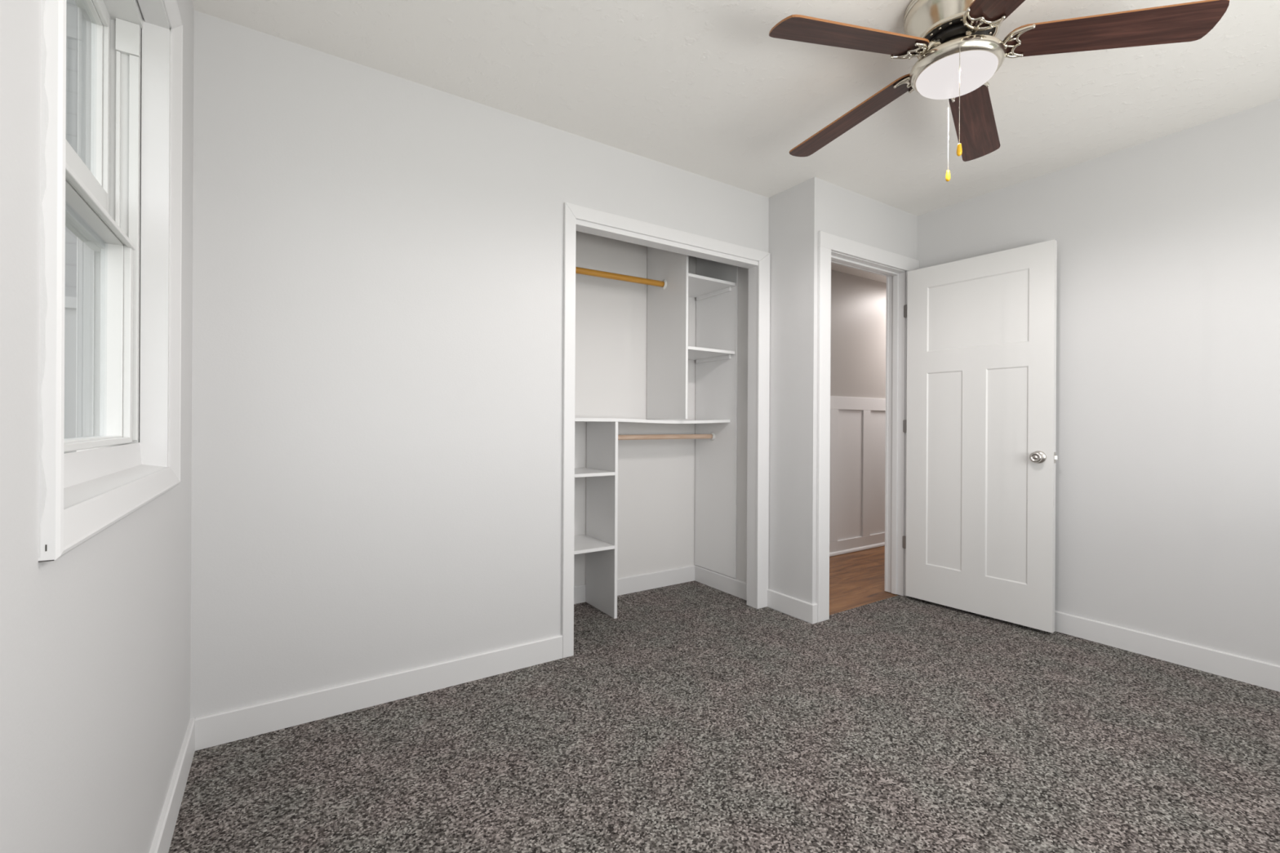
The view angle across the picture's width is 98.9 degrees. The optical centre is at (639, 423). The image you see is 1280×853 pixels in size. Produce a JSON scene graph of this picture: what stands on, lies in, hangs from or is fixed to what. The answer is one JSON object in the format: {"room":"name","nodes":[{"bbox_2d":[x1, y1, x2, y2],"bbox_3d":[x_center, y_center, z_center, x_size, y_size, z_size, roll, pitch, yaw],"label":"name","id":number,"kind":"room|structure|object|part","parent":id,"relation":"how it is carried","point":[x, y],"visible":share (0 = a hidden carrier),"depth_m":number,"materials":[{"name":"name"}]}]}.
{"room":"empty bedroom","nodes":[
{"label":"empty bedroom","id":0,"kind":"room"},
{"bbox_2d":[0,0,194,852],"bbox_3d":[-0.953,-0.116,0.851,0.170,2.490,3.670,0,0,-33],"label":"wall","id":1,"kind":"structure","parent":0,"point":[95,638],"depth_m":0.76,"materials":[{"name":"white paint"}]},
{"bbox_2d":[38,0,182,562],"bbox_3d":[-1.064,-0.458,1.022,0.209,1.250,0.969,0,0,-33],"label":"window","id":2,"kind":"structure","parent":1,"relation":"in","point":[126,431],"depth_m":1.33,"materials":[{"name":"white paint"}]},
{"bbox_3d":[-1.097,-0.714,1.000,0.030,0.585,0.840,0,0,-33],"label":"sash","id":3,"kind":"part","parent":2,"relation":"part of","materials":[{"name":"white plastic"}]},
{"bbox_3d":[-1.070,-0.201,1.016,0.054,0.500,0.819,0,0,-33],"label":"sash","id":4,"kind":"part","parent":2,"relation":"part of","materials":[{"name":"white plastic"}]},
{"bbox_3d":[-1.047,-0.438,1.030,0.012,0.010,0.811,0,0,-33],"label":"lift rail","id":5,"kind":"part","parent":2,"relation":"part of","materials":[{"name":"white plastic"}]},
{"bbox_3d":[-1.085,-0.465,1.008,0.117,1.133,0.864,0,0,-33],"label":"frame","id":6,"kind":"part","parent":2,"relation":"part of","materials":[{"name":"white plastic"}]},
{"bbox_3d":[-1.075,0.097,1.017,0.189,0.094,0.862,0,0,-33],"label":"sill","id":7,"kind":"part","parent":2,"relation":"part of","materials":[{"name":"white paint"}]},
{"bbox_2d":[149,717,195,852],"bbox_3d":[-0.704,1.029,0.629,0.014,0.104,2.818,0,0,-33],"label":"baseboard","id":8,"kind":"structure","parent":1,"relation":"attached to","point":[162,841],"depth_m":1.48,"materials":[{"name":"white paint"}]},
{"bbox_2d":[190,9,768,718],"bbox_3d":[-0.377,-0.113,2.570,2.680,2.490,0.075,0,0,-33],"label":"wall","id":9,"kind":"structure","parent":0,"point":[377,335],"depth_m":2.10,"materials":[{"name":"white paint"}]},
{"bbox_2d":[195,635,562,751],"bbox_3d":[-0.914,1.028,2.168,1.323,0.104,0.014,0,0,-33],"label":"baseboard","id":10,"kind":"structure","parent":9,"relation":"attached to","point":[219,728],"depth_m":2.07,"materials":[{"name":"white paint"}]},
{"bbox_2d":[561,202,770,657],"bbox_3d":[0.185,0.033,2.928,1.340,2.105,0.093,0,0,-33],"label":"trim","id":11,"kind":"structure","parent":9,"relation":"attached to","point":[576,217],"depth_m":3.01,"materials":[{"name":"white paint"}]},
{"bbox_3d":[-0.331,0.031,2.545,0.056,2.104,0.018,0,0,-33],"label":"casing","id":12,"kind":"part","parent":11,"relation":"part of","materials":[{"name":"white paint"}]},
{"bbox_3d":[0.211,-0.988,2.897,1.337,0.064,0.018,0,0,-33],"label":"head casing","id":13,"kind":"part","parent":11,"relation":"part of","materials":[{"name":"white paint"}]},
{"bbox_3d":[0.728,0.036,3.240,0.092,2.104,0.018,0,0,-33],"label":"casing","id":14,"kind":"part","parent":11,"relation":"part of","materials":[{"name":"white paint"}]},
{"bbox_2d":[168,546,1279,852],"bbox_3d":[1.956,1.125,2.802,6.846,0.060,3.532,0,0,-33],"label":"floor","id":15,"kind":"structure","parent":0,"point":[695,718],"depth_m":1.81,"materials":[{"name":"grey carpet"}]},
{"bbox_2d":[573,422,617,618],"bbox_3d":[-0.480,0.534,3.024,0.618,1.094,0.356,0,0,-33],"label":"shelf unit","id":16,"kind":"object","parent":15,"relation":"on","point":[599,544],"visible":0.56,"depth_m":3.14,"materials":[{"name":"white wood"}]},
{"bbox_3d":[-0.488,0.684,3.019,0.600,0.018,0.356,0,0,-33],"label":"shelf","id":17,"kind":"part","parent":16,"relation":"part of","materials":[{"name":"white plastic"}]},
{"bbox_3d":[-0.486,0.276,3.019,0.600,0.018,0.356,0,0,-33],"label":"shelf","id":18,"kind":"part","parent":16,"relation":"part of","materials":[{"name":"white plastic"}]},
{"bbox_2d":[574,417,729,423],"bbox_3d":[-0.129,-0.016,3.253,1.453,0.027,0.357,0,0,-33],"label":"shelf","id":19,"kind":"object","parent":16,"relation":"on","point":[586,420],"visible":0.71,"depth_m":3.19,"materials":[{"name":"white wood"}]},
{"bbox_2d":[646,246,735,419],"bbox_3d":[0.329,-0.690,3.514,0.408,1.324,0.416,0,0,-33],"label":"shelf unit","id":20,"kind":"object","parent":19,"relation":"on","point":[668,351],"visible":0.95,"depth_m":3.39,"materials":[{"name":"white wood"}]},
{"bbox_3d":[0.166,-0.690,3.405,0.016,1.324,0.412,0,0,-33],"label":"divider panel","id":21,"kind":"part","parent":20,"relation":"part of","materials":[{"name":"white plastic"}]},
{"bbox_3d":[0.334,-0.450,3.519,0.392,0.018,0.416,0,0,-33],"label":"shelf","id":22,"kind":"part","parent":20,"relation":"part of","materials":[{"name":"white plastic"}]},
{"bbox_3d":[0.337,-0.882,3.519,0.392,0.018,0.416,0,0,-33],"label":"shelf","id":23,"kind":"part","parent":20,"relation":"part of","materials":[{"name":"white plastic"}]},
{"bbox_2d":[617,431,715,440],"bbox_3d":[0.134,0.083,3.416,0.834,0.056,0.055,0,0,-33],"label":"rod","id":24,"kind":"object","parent":16,"relation":"attached to","point":[712,436],"visible":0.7,"depth_m":3.42,"materials":[{"name":"brown wood"}]},
{"bbox_2d":[710,431,715,440],"bbox_3d":[0.477,0.085,3.641,0.012,0.055,0.055,0,0,-33],"label":"socket","id":25,"kind":"object","parent":24,"relation":"attached to","point":[712,434],"depth_m":3.63,"materials":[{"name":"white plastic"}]},
{"bbox_2d":[573,231,886,586],"bbox_3d":[1.510,-0.102,4.580,5.650,2.490,0.138,0,0,-33],"label":"wall","id":26,"kind":"structure","parent":0,"point":[656,477],"depth_m":3.56,"materials":[{"name":"white paint"}]},
{"bbox_2d":[573,564,694,604],"bbox_3d":[-0.230,1.031,3.397,1.452,0.104,0.014,0,0,-33],"label":"baseboard","id":27,"kind":"structure","parent":26,"relation":"attached to","point":[642,582],"depth_m":3.58,"materials":[{"name":"white paint"}]},
{"bbox_2d":[829,395,885,556],"bbox_3d":[2.218,0.435,4.946,4.060,1.322,0.030,0,0,-33],"label":"wainscoting","id":28,"kind":"structure","parent":26,"relation":"attached to","point":[857,424],"depth_m":4.73,"materials":[{"name":"white paint"}]},
{"bbox_3d":[2.219,1.083,4.939,4.060,0.026,0.014,0,0,-33],"label":"shoe moulding","id":29,"kind":"part","parent":28,"relation":"part of","materials":[{"name":"white paint"}]},
{"bbox_3d":[2.212,1.040,4.950,4.060,0.112,0.012,0,0,-33],"label":"rail","id":30,"kind":"part","parent":28,"relation":"part of","materials":[{"name":"white paint"}]},
{"bbox_3d":[2.219,-0.171,4.950,4.060,0.110,0.012,0,0,-33],"label":"rail","id":31,"kind":"part","parent":28,"relation":"part of","materials":[{"name":"white paint"}]},
{"bbox_3d":[2.211,0.446,4.957,4.060,1.300,0.004,0,0,-33],"label":"wainscot panel","id":32,"kind":"part","parent":28,"relation":"part of","materials":[{"name":"white paint"}]},
{"bbox_2d":[191,0,1279,215],"bbox_3d":[0.665,-1.382,1.909,3.885,0.060,3.670,0,0,-33],"label":"ceiling","id":33,"kind":"structure","parent":0,"point":[701,87],"depth_m":2.14,"materials":[{"name":"white paint"}]},
{"bbox_2d":[768,0,1229,181],"bbox_3d":[0.988,-1.077,1.798,1.261,0.546,1.204,0,0,-33],"label":"ceiling fan","id":34,"kind":"object","parent":33,"relation":"hanging from","point":[955,44],"visible":1,"depth_m":1.67,"materials":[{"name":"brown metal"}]},
{"bbox_3d":[0.643,-1.163,1.650,0.530,0.006,0.134,-5,14,-18],"label":"blade","id":35,"kind":"part","parent":34,"relation":"part of","materials":[{"name":"brown wood"}]},
{"bbox_3d":[0.805,-1.159,2.083,0.134,0.006,0.530,-12,0,-35],"label":"blade","id":36,"kind":"part","parent":34,"relation":"part of","materials":[{"name":"brown wood"}]},
{"bbox_3d":[1.051,-0.999,1.867,0.004,0.272,0.004,0,0,-33],"label":"pull cord","id":37,"kind":"part","parent":34,"relation":"part of","materials":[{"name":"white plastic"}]},
{"bbox_3d":[1.016,-1.237,1.759,0.209,0.006,0.209,0,0,-33],"label":"vent plate","id":38,"kind":"part","parent":34,"relation":"part of","materials":[{"name":"black"}]},
{"bbox_3d":[0.966,-1.003,1.658,0.003,0.326,0.035,0,0,24],"label":"pull chain","id":39,"kind":"part","parent":34,"relation":"part of","materials":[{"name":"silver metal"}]},
{"bbox_3d":[1.259,-1.136,2.061,0.134,0.006,0.530,-12,-12,36],"label":"blade","id":40,"kind":"part","parent":34,"relation":"part of","materials":[{"name":"brown wood"}]},
{"bbox_3d":[0.998,-1.164,1.372,0.134,0.006,0.530,12,6,0],"label":"blade","id":41,"kind":"part","parent":34,"relation":"part of","materials":[{"name":"brown wood"}]},
{"bbox_3d":[1.378,-1.161,1.622,0.530,0.006,0.134,6,-9,19],"label":"blade","id":42,"kind":"part","parent":34,"relation":"part of","materials":[{"name":"brown wood"}]},
{"bbox_2d":[707,177,917,622],"bbox_3d":[1.062,-0.105,3.718,1.026,2.490,1.087,0,0,-33],"label":"wall","id":43,"kind":"structure","parent":0,"point":[797,214],"depth_m":3.15,"materials":[{"name":"white paint"}]},
{"bbox_2d":[694,257,737,578],"bbox_3d":[0.500,-0.186,3.630,0.010,2.330,0.406,0,0,-33],"label":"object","id":44,"kind":"structure","parent":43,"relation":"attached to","point":[717,316],"depth_m":3.61,"materials":[{"name":"white paint"}]},
{"bbox_2d":[694,564,746,600],"bbox_3d":[0.535,1.035,3.563,0.014,0.104,0.575,0,0,-33],"label":"baseboard","id":45,"kind":"structure","parent":43,"relation":"attached to","point":[732,586],"depth_m":3.56,"materials":[{"name":"white paint"}]},
{"bbox_2d":[767,588,817,624],"bbox_3d":[0.860,1.037,3.132,0.042,0.104,0.349,0,0,-33],"label":"baseboard","id":46,"kind":"structure","parent":43,"relation":"attached to","point":[802,610],"depth_m":3.09,"materials":[{"name":"white paint"}]},
{"bbox_2d":[816,231,919,622],"bbox_3d":[1.350,0.019,3.323,0.975,2.146,0.145,0,0,-33],"label":"trim","id":47,"kind":"structure","parent":43,"relation":"attached to","point":[895,322],"depth_m":3.44,"materials":[{"name":"white paint"}]},
{"bbox_3d":[1.016,0.059,3.028,0.093,2.062,0.018,0,0,-33],"label":"casing","id":48,"kind":"part","parent":47,"relation":"part of","materials":[{"name":"white paint"}]},
{"bbox_3d":[1.390,-1.011,3.269,0.975,0.086,0.018,0,0,-33],"label":"head casing","id":49,"kind":"part","parent":47,"relation":"part of","materials":[{"name":"white paint"}]},
{"bbox_3d":[1.739,0.063,3.502,0.126,2.062,0.018,0,0,-33],"label":"casing","id":50,"kind":"part","parent":47,"relation":"part of","materials":[{"name":"white paint"}]},
{"bbox_2d":[902,239,1057,632],"bbox_3d":[1.918,0.064,3.151,0.153,2.022,0.814,0,0,-33],"label":"door","id":51,"kind":"structure","parent":43,"relation":"in","point":[980,539],"depth_m":3.07,"materials":[{"name":"white paint"}]},
{"bbox_3d":[2.063,0.175,2.847,0.061,0.066,0.066,0,0,-33],"label":"knob","id":52,"kind":"part","parent":51,"relation":"part of","materials":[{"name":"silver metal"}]},
{"bbox_2d":[831,262,886,283],"bbox_3d":[2.450,-1.304,4.607,4.060,0.060,0.840,0,0,-33],"label":"ceiling","id":53,"kind":"structure","parent":0,"point":[836,267],"depth_m":4.64,"materials":[{"name":"white paint"}]},
{"bbox_2d":[916,98,1279,665],"bbox_3d":[2.509,-0.097,2.538,0.100,2.490,2.692,0,0,-33],"label":"wall","id":54,"kind":"structure","parent":0,"point":[1167,429],"depth_m":2.54,"materials":[{"name":"white paint"}]},
{"bbox_2d":[1054,610,1279,692],"bbox_3d":[2.462,1.046,2.496,0.014,0.104,2.465,0,0,-33],"label":"baseboard","id":55,"kind":"structure","parent":54,"relation":"attached to","point":[1247,670],"depth_m":2.51,"materials":[{"name":"white paint"}]},
{"bbox_3d":[-0.745,-0.115,2.777,0.100,2.490,0.677,0,0,-33],"label":"wall","id":56,"kind":"structure","parent":0,"visible":0},
{"bbox_2d":[575,266,666,288],"bbox_3d":[-0.285,-0.864,3.126,1.044,0.072,0.060,0,0,-33],"label":"rod","id":57,"kind":"object","parent":56,"relation":"attached to","point":[663,284],"visible":0.55,"depth_m":3.22,"materials":[{"name":"brown wood"}]},
{"bbox_2d":[661,279,666,288],"bbox_3d":[0.147,-0.868,3.409,0.012,0.060,0.060,0,0,-33],"label":"socket","id":58,"kind":"object","parent":57,"relation":"attached to","point":[664,283],"depth_m":3.39,"materials":[{"name":"white plastic"}]},
{"label":"outside","id":59,"kind":"structure","parent":0,"visible":0},
{"bbox_3d":[-0.010,1.785,0.000,60.000,0.100,60.000,0,0,-33],"label":"ground","id":60,"kind":"structure","parent":59,"visible":0},
{"bbox_2d":[63,0,78,453],"bbox_3d":[-7.179,-2.930,6.043,7.400,9.250,4.600,0,0,-33],"label":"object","id":61,"kind":"structure","parent":60,"relation":"on","point":[72,9],"depth_m":4.96,"materials":[{"name":"white"}]},
{"bbox_3d":[-4.832,-0.092,5.178,0.900,1.900,0.020,0,0,-33],"label":"pane","id":62,"kind":"part","parent":61,"relation":"part of","materials":[{"name":"grey"}]}
]}

